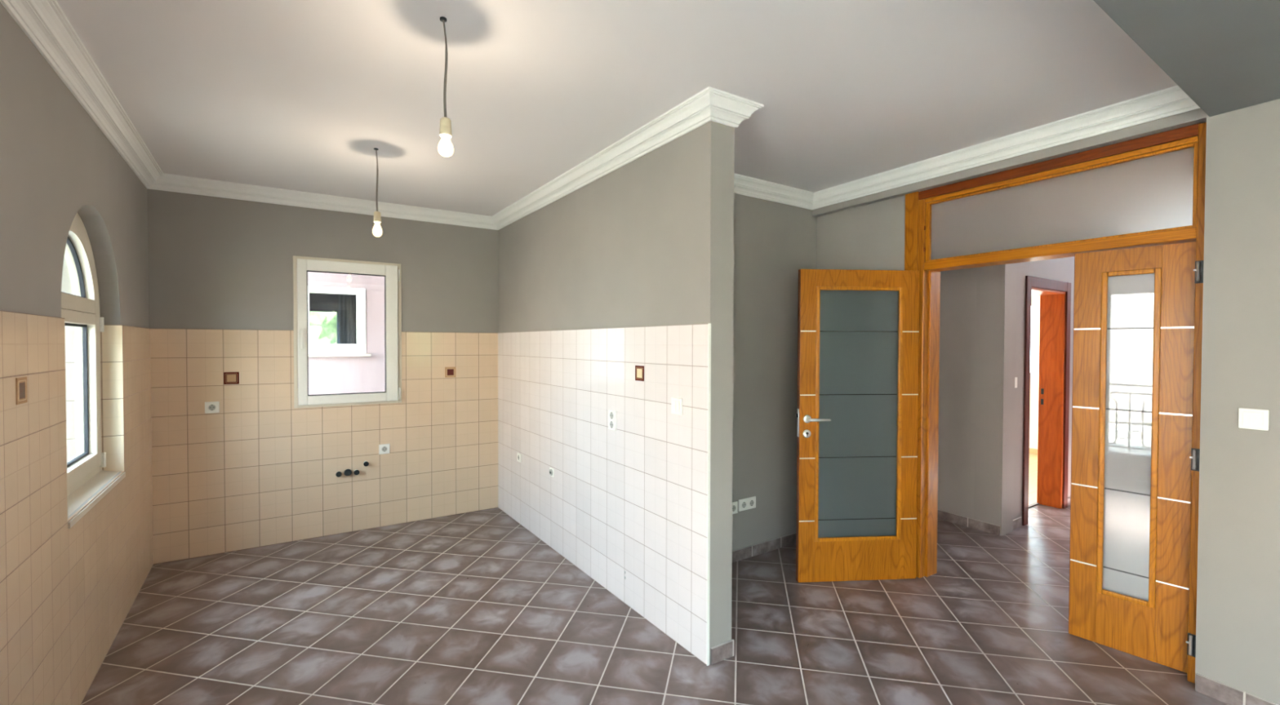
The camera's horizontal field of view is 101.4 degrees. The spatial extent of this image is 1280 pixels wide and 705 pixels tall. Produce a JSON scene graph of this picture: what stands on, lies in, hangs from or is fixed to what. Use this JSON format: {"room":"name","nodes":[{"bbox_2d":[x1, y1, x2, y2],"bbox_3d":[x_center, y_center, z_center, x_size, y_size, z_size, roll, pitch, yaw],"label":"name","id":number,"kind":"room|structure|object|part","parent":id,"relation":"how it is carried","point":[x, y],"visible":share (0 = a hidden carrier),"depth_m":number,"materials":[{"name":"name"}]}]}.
{"room":"unfurnished kitchen","nodes":[
{"label":"unfurnished kitchen","id":0,"kind":"room"},
{"bbox_2d":[0,2,153,704],"bbox_3d":[-1.154,0.290,0.257,0.274,3.105,8.700,-1,1,-35],"label":"wall","id":1,"kind":"structure","parent":0,"point":[73,567],"depth_m":2.03,"materials":[{"name":"beige tile"}]},
{"bbox_2d":[15,377,27,404],"bbox_3d":[-2.031,0.126,1.724,0.004,0.086,0.086,-1,1,-36],"label":"decorative tile","id":2,"kind":"object","parent":1,"relation":"attached to","point":[20,383],"depth_m":1.72,"materials":[{"name":"beige tile"}]},
{"bbox_2d":[0,0,163,188],"bbox_3d":[-2.091,-1.143,1.859,0.096,0.098,4.360,-1,1,-35],"label":"crown molding","id":3,"kind":"structure","parent":1,"relation":"attached to","point":[44,22],"depth_m":2.16,"materials":[{"name":"white paint"}]},
{"bbox_2d":[61,212,106,496],"bbox_3d":[-2.675,-0.016,2.456,0.115,1.348,1.025,-1,1,-35],"label":"window","id":4,"kind":"structure","parent":1,"relation":"in","point":[80,304],"depth_m":2.67,"materials":[{"name":"white plastic"}]},
{"bbox_3d":[-2.693,-0.416,2.435,0.004,0.307,0.785,-1,1,-35],"label":"glass pane","id":5,"kind":"part","parent":4,"relation":"part of","materials":[{"name":"clear glass"}]},
{"bbox_3d":[-2.695,0.204,2.446,0.004,0.700,0.783,-1,1,-35],"label":"glass pane","id":6,"kind":"part","parent":4,"relation":"part of","materials":[{"name":"clear glass"}]},
{"bbox_3d":[-2.686,-0.410,2.441,0.066,0.466,0.931,-1,1,-35],"label":"arched light frame","id":7,"kind":"part","parent":4,"relation":"part of","materials":[{"name":"white plastic"}]},
{"bbox_3d":[-2.688,0.214,2.451,0.066,0.820,0.931,-1,1,-35],"label":"sash","id":8,"kind":"part","parent":4,"relation":"part of","materials":[{"name":"white plastic"}]},
{"bbox_3d":[-2.630,0.682,2.501,0.096,0.048,1.009,-1,1,-35],"label":"window sill","id":9,"kind":"part","parent":1,"relation":"part of","materials":[{"name":"stone"}]},
{"bbox_2d":[146,188,498,564],"bbox_3d":[-2.434,0.219,4.381,3.020,3.105,0.268,0,1,-32],"label":"wall","id":10,"kind":"structure","parent":0,"point":[259,471],"depth_m":4.05,"materials":[{"name":"beige tile"}]},
{"bbox_2d":[204,401,219,413],"bbox_3d":[-3.100,0.402,3.804,0.083,0.083,0.012,0,1,-32],"label":"wall socket","id":11,"kind":"object","parent":10,"relation":"attached to","point":[211,406],"visible":1,"depth_m":3.80,"materials":[{"name":"white plastic"}]},
{"bbox_2d":[223,372,239,384],"bbox_3d":[-3.006,0.192,3.864,0.090,0.090,0.004,0,1,-32],"label":"decorative tile","id":12,"kind":"object","parent":10,"relation":"attached to","point":[229,378],"depth_m":3.86,"materials":[{"name":"brown tile"}]},
{"bbox_2d":[148,173,497,230],"bbox_3d":[-2.329,-1.182,4.216,2.442,0.098,0.096,0,1,-32],"label":"crown molding","id":13,"kind":"structure","parent":10,"relation":"attached to","point":[165,182],"depth_m":4.08,"materials":[{"name":"white paint"}]},
{"bbox_2d":[335,471,342,477],"bbox_3d":[-2.421,0.982,4.222,0.043,0.043,0.041,0,1,-32],"label":"pipe stub","id":14,"kind":"object","parent":10,"relation":"attached to","point":[338,474],"visible":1,"depth_m":4.21,"materials":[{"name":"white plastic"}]},
{"bbox_2d":[293,255,401,408],"bbox_3d":[-2.365,-0.158,4.284,0.768,1.182,0.175,0,1,-32],"label":"window","id":15,"kind":"structure","parent":10,"relation":"in","point":[391,272],"depth_m":4.24,"materials":[{"name":"white plastic"}]},
{"bbox_3d":[-2.607,-0.104,4.054,0.024,0.160,0.041,0,1,-32],"label":"handle","id":16,"kind":"part","parent":15,"relation":"part of","materials":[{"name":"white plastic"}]},
{"bbox_2d":[343,469,351,475],"bbox_3d":[-2.368,0.977,4.258,0.055,0.055,0.036,0,1,-32],"label":"pipe stub","id":17,"kind":"object","parent":10,"relation":"attached to","point":[348,472],"visible":1,"depth_m":4.24,"materials":[{"name":"black plastic"}]},
{"bbox_2d":[354,469,359,475],"bbox_3d":[-2.311,0.980,4.284,0.041,0.041,0.051,0,1,-32],"label":"pipe stub","id":18,"kind":"object","parent":10,"relation":"attached to","point":[356,472],"visible":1,"depth_m":4.26,"materials":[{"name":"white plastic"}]},
{"bbox_2d":[363,461,368,466],"bbox_3d":[-2.251,0.917,4.315,0.039,0.039,0.061,0,1,-32],"label":"pipe stub","id":19,"kind":"object","parent":10,"relation":"attached to","point":[366,464],"visible":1,"depth_m":4.29,"materials":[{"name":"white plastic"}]},
{"bbox_2d":[378,444,390,454],"bbox_3d":[-2.144,0.816,4.409,0.083,0.083,0.012,0,1,-32],"label":"wall socket","id":20,"kind":"object","parent":10,"relation":"attached to","point":[384,448],"visible":1,"depth_m":4.40,"materials":[{"name":"white plastic"}]},
{"bbox_2d":[444,367,455,377],"bbox_3d":[-1.689,0.180,4.686,0.092,0.092,0.004,0,1,-32],"label":"decorative tile","id":21,"kind":"object","parent":10,"relation":"attached to","point":[450,372],"depth_m":4.68,"materials":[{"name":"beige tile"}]},
{"bbox_2d":[497,120,734,666],"bbox_3d":[-0.434,0.109,3.752,0.186,2.755,2.940,0,1,-34],"label":"wall partition","id":22,"kind":"structure","parent":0,"point":[633,266],"depth_m":3.02,"materials":[{"name":"white tile"}]},
{"bbox_2d":[517,452,521,462],"bbox_3d":[-1.028,0.901,4.481,0.012,0.075,0.075,0,1,-35],"label":"wall socket","id":23,"kind":"object","parent":22,"relation":"attached to","point":[519,455],"visible":1,"depth_m":4.46,"materials":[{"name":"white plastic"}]},
{"bbox_2d":[549,467,553,477],"bbox_3d":[-0.664,0.906,3.949,0.014,0.064,0.068,0,1,-34],"label":"wall socket","id":24,"kind":"object","parent":22,"relation":"attached to","point":[551,470],"visible":1,"depth_m":3.94,"materials":[{"name":"white plastic"}]},
{"bbox_2d":[491,86,711,230],"bbox_3d":[-0.503,-1.167,3.629,0.096,0.098,3.027,0,1,-34],"label":"crown molding","id":25,"kind":"structure","parent":22,"relation":"attached to","point":[693,113],"depth_m":3.06,"materials":[{"name":"white paint"}]},
{"bbox_2d":[608,409,616,431],"bbox_3d":[-0.167,0.417,3.219,0.012,0.122,0.085,0,1,-34],"label":"wall socket","id":26,"kind":"object","parent":22,"relation":"attached to","point":[611,414],"visible":1,"depth_m":3.21,"materials":[{"name":"white plastic"}]},
{"bbox_2d":[635,365,644,381],"bbox_3d":[0.001,0.120,2.977,0.004,0.086,0.086,-1,1,-35],"label":"decorative tile","id":27,"kind":"object","parent":22,"relation":"attached to","point":[639,370],"depth_m":2.97,"materials":[{"name":"brown tile"}]},
{"bbox_2d":[671,397,682,415],"bbox_3d":[0.190,0.278,2.693,0.014,0.085,0.085,0,1,-34],"label":"light switch","id":28,"kind":"object","parent":22,"relation":"attached to","point":[676,403],"visible":1,"depth_m":2.69,"materials":[{"name":"white plastic"}]},
{"bbox_2d":[710,639,733,665],"bbox_3d":[0.407,1.469,2.567,0.145,0.080,0.010,0,1,-32],"label":"baseboard","id":29,"kind":"structure","parent":22,"relation":"attached to","point":[725,651],"depth_m":2.56,"materials":[{"name":"tile"}]},
{"bbox_2d":[709,86,764,127],"bbox_3d":[0.431,-1.146,2.484,0.339,0.098,0.096,0,1,-32],"label":"crown molding","id":30,"kind":"structure","parent":22,"relation":"attached to","point":[726,108],"depth_m":2.48,"materials":[{"name":"white paint"}]},
{"bbox_2d":[56,0,1177,216],"bbox_3d":[0.107,-1.283,4.123,7.201,0.120,5.721,0,1,-33],"label":"ceiling","id":31,"kind":"structure","parent":0,"point":[291,95],"depth_m":2.29,"materials":[{"name":"white paint"}]},
{"bbox_2d":[373,147,381,223],"bbox_3d":[-1.562,-0.950,3.123,0.054,0.522,0.054,0,1,0],"label":"pendant cord","id":32,"kind":"object","parent":31,"relation":"hanging from","point":[377,219],"visible":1,"depth_m":3.12,"materials":[{"name":"black plastic"}]},
{"bbox_3d":[-1.562,-1.022,3.120,0.014,0.374,0.013,0,1,-23],"label":"cord","id":33,"kind":"part","parent":32,"relation":"part of","materials":[{"name":"grey plastic"}]},
{"bbox_2d":[439,16,451,138],"bbox_3d":[-0.692,-0.945,1.872,0.054,0.486,0.054,0,1,0],"label":"pendant cord","id":34,"kind":"object","parent":31,"relation":"hanging from","point":[445,122],"visible":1,"depth_m":1.86,"materials":[{"name":"black plastic"}]},
{"bbox_3d":[-0.692,-1.009,1.868,0.018,0.354,0.015,0,1,-23],"label":"cord","id":35,"kind":"part","parent":34,"relation":"part of","materials":[{"name":"grey plastic"}]},
{"bbox_2d":[80,453,1228,704],"bbox_3d":[2.592,1.557,3.506,9.804,0.124,9.235,-1,1,-35],"label":"floor","id":36,"kind":"structure","parent":0,"point":[473,608],"depth_m":2.79,"materials":[{"name":"tile"}]},
{"bbox_2d":[1028,502,1039,508],"bbox_3d":[3.568,1.474,4.903,0.780,0.009,0.034,0,1,-33],"label":"threshold","id":37,"kind":"object","parent":36,"relation":"on","point":[1034,504],"visible":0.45,"depth_m":5.04,"materials":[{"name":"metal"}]},
{"bbox_2d":[732,193,816,551],"bbox_3d":[0.734,0.110,3.894,1.940,2.755,0.250,0,1,-33],"label":"wall","id":38,"kind":"structure","parent":0,"point":[773,241],"depth_m":3.88,"materials":[{"name":"beige paint"}]},
{"bbox_2d":[732,502,737,514],"bbox_3d":[0.665,1.106,3.711,0.083,0.083,0.012,0,1,-33],"label":"wall socket","id":39,"kind":"object","parent":38,"relation":"attached to","point":[735,504],"visible":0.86,"depth_m":3.71,"materials":[{"name":"white plastic"}]},
{"bbox_2d":[738,496,755,511],"bbox_3d":[0.781,1.097,3.787,0.166,0.083,0.012,0,1,-33],"label":"wall socket","id":40,"kind":"object","parent":38,"relation":"attached to","point":[747,504],"visible":1,"depth_m":3.78,"materials":[{"name":"white plastic"}]},
{"bbox_2d":[732,533,795,562],"bbox_3d":[0.705,1.450,3.744,1.630,0.080,0.012,0,1,-33],"label":"baseboard","id":41,"kind":"structure","parent":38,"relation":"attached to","point":[745,553],"depth_m":3.88,"materials":[{"name":"tile"}]},
{"bbox_2d":[733,173,813,209],"bbox_3d":[0.706,-1.164,3.646,1.625,0.098,0.096,0,1,-33],"label":"crown molding","id":42,"kind":"structure","parent":38,"relation":"attached to","point":[745,185],"depth_m":3.81,"materials":[{"name":"white paint"}]},
{"bbox_2d":[937,262,1016,536],"bbox_3d":[2.580,0.100,4.952,0.200,2.750,1.620,0,1,-32],"label":"wall","id":43,"kind":"structure","parent":0,"point":[957,306],"depth_m":4.47,"materials":[{"name":"paint"}]},
{"bbox_2d":[937,509,998,535],"bbox_3d":[2.482,1.436,4.926,0.010,0.080,1.600,0,1,-32],"label":"baseboard","id":44,"kind":"structure","parent":43,"relation":"attached to","point":[984,526],"depth_m":4.44,"materials":[{"name":"tile"}]},
{"bbox_2d":[812,107,1206,270],"bbox_3d":[2.009,0.123,3.321,0.208,2.755,2.202,0,1,-33],"label":"wall","id":45,"kind":"structure","parent":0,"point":[865,233],"depth_m":3.65,"materials":[{"name":"beige paint"}]},
{"bbox_2d":[812,84,1199,209],"bbox_3d":[1.898,-1.154,3.197,0.096,0.098,2.152,0,1,-32],"label":"crown molding","id":46,"kind":"structure","parent":45,"relation":"attached to","point":[1173,100],"depth_m":2.86,"materials":[{"name":"white paint"}]},
{"bbox_2d":[904,122,1206,684],"bbox_3d":[2.236,0.227,3.005,0.195,2.560,1.409,0,1,-33],"label":"door frame","id":47,"kind":"structure","parent":45,"relation":"attached to","point":[1148,190],"depth_m":2.85,"materials":[{"name":"brown wood"}]},
{"bbox_2d":[795,269,919,582],"bbox_3d":[1.430,0.480,3.398,0.831,2.024,0.112,0,1,-5],"label":"door","id":48,"kind":"structure","parent":47,"relation":"attached to","point":[858,331],"depth_m":3.41,"materials":[{"name":"brown wood"}]},
{"bbox_3d":[1.026,0.457,3.390,0.004,0.180,0.024,0,1,-4],"label":"latch plate","id":49,"kind":"part","parent":48,"relation":"part of","materials":[{"name":"silver metal"}]},
{"bbox_3d":[1.077,0.525,3.371,0.052,0.052,0.009,0,1,-5],"label":"keyhole plate","id":50,"kind":"part","parent":48,"relation":"part of","materials":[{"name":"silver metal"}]},
{"bbox_3d":[1.144,0.431,3.342,0.144,0.019,0.058,0,1,-4],"label":"handle","id":51,"kind":"part","parent":48,"relation":"part of","materials":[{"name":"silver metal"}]},
{"bbox_3d":[1.419,1.360,3.436,0.579,0.263,0.040,0,1,-5],"label":"rail","id":52,"kind":"part","parent":48,"relation":"part of","materials":[{"name":"brown wood"}]},
{"bbox_3d":[1.421,0.403,3.419,0.551,1.624,0.006,0,1,-4],"label":"glass panel","id":53,"kind":"part","parent":48,"relation":"part of","materials":[{"name":"glass"}]},
{"bbox_3d":[1.423,-0.478,3.406,0.579,0.109,0.040,0,1,-5],"label":"rail","id":54,"kind":"part","parent":48,"relation":"part of","materials":[{"name":"brown wood"}]},
{"bbox_3d":[1.818,0.217,3.521,0.016,2.560,0.089,0,1,-33],"label":"casing","id":55,"kind":"part","parent":47,"relation":"part of","materials":[{"name":"brown wood"}]},
{"bbox_3d":[2.199,-1.021,2.921,0.024,0.054,1.294,0,1,-33],"label":"head casing","id":56,"kind":"part","parent":47,"relation":"part of","materials":[{"name":"brown wood"}]},
{"bbox_3d":[2.239,-0.774,2.926,0.005,0.377,1.219,0,1,-33],"label":"glass panel","id":57,"kind":"part","parent":47,"relation":"part of","materials":[{"name":"glass"}]},
{"bbox_2d":[1068,241,1195,673],"bbox_3d":[2.453,0.495,2.625,0.054,2.024,0.448,-1,1,-40],"label":"door","id":58,"kind":"structure","parent":47,"relation":"attached to","point":[1134,308],"depth_m":2.61,"materials":[{"name":"brown wood"}]},
{"bbox_3d":[2.448,1.376,2.643,0.040,0.263,0.219,-1,1,-40],"label":"rail","id":59,"kind":"part","parent":58,"relation":"part of","materials":[{"name":"brown wood"}]},
{"bbox_3d":[2.450,0.418,2.627,0.006,1.624,0.191,-1,1,-40],"label":"glass panel","id":60,"kind":"part","parent":58,"relation":"part of","materials":[{"name":"clear glass"}]},
{"bbox_3d":[2.453,-0.462,2.613,0.040,0.109,0.219,-1,1,-40],"label":"rail","id":61,"kind":"part","parent":58,"relation":"part of","materials":[{"name":"brown wood"}]},
{"bbox_3d":[2.531,1.343,2.401,0.004,0.102,0.028,0,1,-33],"label":"hinge plate","id":62,"kind":"part","parent":47,"relation":"part of","materials":[{"name":"black plastic"}]},
{"bbox_3d":[2.533,0.490,2.387,0.004,0.102,0.028,0,1,-33],"label":"hinge plate","id":63,"kind":"part","parent":47,"relation":"part of","materials":[{"name":"black plastic"}]},
{"bbox_3d":[2.535,-0.363,2.373,0.004,0.102,0.028,0,1,-33],"label":"hinge plate","id":64,"kind":"part","parent":47,"relation":"part of","materials":[{"name":"black plastic"}]},
{"bbox_2d":[973,256,1074,525],"bbox_3d":[4.671,0.097,5.483,4.300,2.750,0.190,0,1,-33],"label":"wall","id":65,"kind":"structure","parent":0,"point":[988,278],"depth_m":4.36,"materials":[{"name":"paint"}]},
{"bbox_2d":[998,516,1022,536],"bbox_3d":[3.082,1.447,4.356,0.410,0.080,0.011,0,1,-33],"label":"baseboard","id":66,"kind":"structure","parent":65,"relation":"attached to","point":[1017,522],"depth_m":4.41,"materials":[{"name":"tile"}]},
{"bbox_2d":[1014,377,1017,387],"bbox_3d":[3.120,0.255,4.357,0.086,0.088,0.014,0,1,-33],"label":"light switch","id":67,"kind":"object","parent":65,"relation":"attached to","point":[1015,378],"visible":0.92,"depth_m":4.36,"materials":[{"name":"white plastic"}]},
{"bbox_2d":[1022,275,1071,525],"bbox_3d":[3.626,0.413,4.801,0.950,2.135,0.208,0,1,-33],"label":"door","id":68,"kind":"structure","parent":65,"relation":"in","point":[1055,305],"depth_m":4.96,"materials":[{"name":"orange wood"}]},
{"bbox_3d":[3.316,0.417,4.486,0.087,2.135,0.016,0,1,-33],"label":"casing","id":69,"kind":"part","parent":68,"relation":"part of","materials":[{"name":"red wood"}]},
{"bbox_3d":[3.681,-0.608,4.704,0.776,0.090,0.016,0,1,-33],"label":"head casing","id":70,"kind":"part","parent":68,"relation":"part of","materials":[{"name":"red wood"}]},
{"bbox_3d":[4.040,0.412,4.956,0.087,2.135,0.016,0,1,-33],"label":"casing","id":71,"kind":"part","parent":68,"relation":"part of","materials":[{"name":"red wood"}]},
{"bbox_2d":[1067,497,1071,506],"bbox_3d":[5.263,1.429,5.772,2.810,0.080,0.011,0,1,-33],"label":"baseboard","id":72,"kind":"structure","parent":65,"relation":"attached to","point":[1069,498],"depth_m":5.02,"materials":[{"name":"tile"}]},
{"bbox_2d":[1029,294,1039,448],"bbox_3d":[5.111,0.066,8.332,0.200,2.720,4.110,0,1,-33],"label":"wall","id":73,"kind":"structure","parent":0,"point":[1034,381],"depth_m":7.41,"materials":[{"name":"beige paint"}]},
{"bbox_2d":[1029,448,1037,454],"bbox_3d":[5.045,1.388,8.254,0.013,0.071,4.010,0,1,-33],"label":"baseboard","id":74,"kind":"structure","parent":73,"relation":"attached to","point":[1031,451],"depth_m":7.42,"materials":[{"name":"laminate"}]},
{"bbox_2d":[1030,301,1037,377],"bbox_3d":[5.231,-0.194,8.077,0.072,1.070,1.560,0,1,-33],"label":"window","id":75,"kind":"structure","parent":73,"relation":"in","point":[1034,304],"depth_m":7.43,"materials":[{"name":"white plastic"}]},
{"bbox_2d":[1093,0,1279,116],"bbox_3d":[1.047,-1.149,0.774,4.811,0.272,0.950,0,1,-33],"label":"ceiling","id":76,"kind":"structure","parent":0,"point":[1224,55],"depth_m":1.74,"materials":[{"name":"grey paint"}]},
{"bbox_2d":[1195,98,1279,704],"bbox_3d":[4.179,0.165,-0.388,0.300,2.805,6.413,0,1,-29],"label":"wall","id":77,"kind":"structure","parent":0,"point":[1237,622],"depth_m":2.23,"materials":[{"name":"beige paint"}]},
{"bbox_2d":[1195,673,1277,704],"bbox_3d":[4.020,1.528,-0.404,0.010,0.080,6.296,0,1,-29],"label":"baseboard","id":78,"kind":"structure","parent":77,"relation":"attached to","point":[1215,690],"depth_m":2.27,"materials":[{"name":"tile"}]},
{"bbox_2d":[1238,408,1269,431],"bbox_3d":[2.569,0.281,2.194,0.014,0.086,0.084,0,1,-29],"label":"light switch","id":79,"kind":"object","parent":77,"relation":"attached to","point":[1248,419],"visible":1,"depth_m":2.19,"materials":[{"name":"white plastic"}]},
{"bbox_3d":[-0.005,1.975,0.033,80.000,0.150,80.000,0,1,0],"label":"ground","id":80,"kind":"structure","parent":0,"visible":0},
{"bbox_2d":[309,311,337,343],"bbox_3d":[-5.538,0.072,9.895,7.000,3.463,1.155,0,1,-32],"label":"hedge","id":81,"kind":"object","parent":80,"relation":"on","point":[323,325],"visible":0.02,"depth_m":9.85,"materials":[{"name":"green plant"}]},
{"bbox_2d":[297,271,385,395],"bbox_3d":[-6.607,-2.092,4.502,13.500,7.900,4.350,0,1,-32],"label":"house","id":82,"kind":"object","parent":80,"relation":"on","point":[354,364],"visible":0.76,"depth_m":6.75,"materials":[{"name":"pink paint"}]},
{"bbox_3d":[-3.808,0.040,6.579,0.780,0.033,0.060,0,1,-32],"label":"window sill","id":83,"kind":"part","parent":82,"relation":"part of","materials":[{"name":"stone"}]},
{"bbox_2d":[338,294,356,343],"bbox_3d":[-4.484,-0.395,8.071,0.244,1.600,0.042,0,1,-32],"label":"curtain","id":84,"kind":"object","parent":82,"relation":"hanging from","point":[345,297],"depth_m":8.05,"materials":[{"name":"grey fabric"}]}
]}

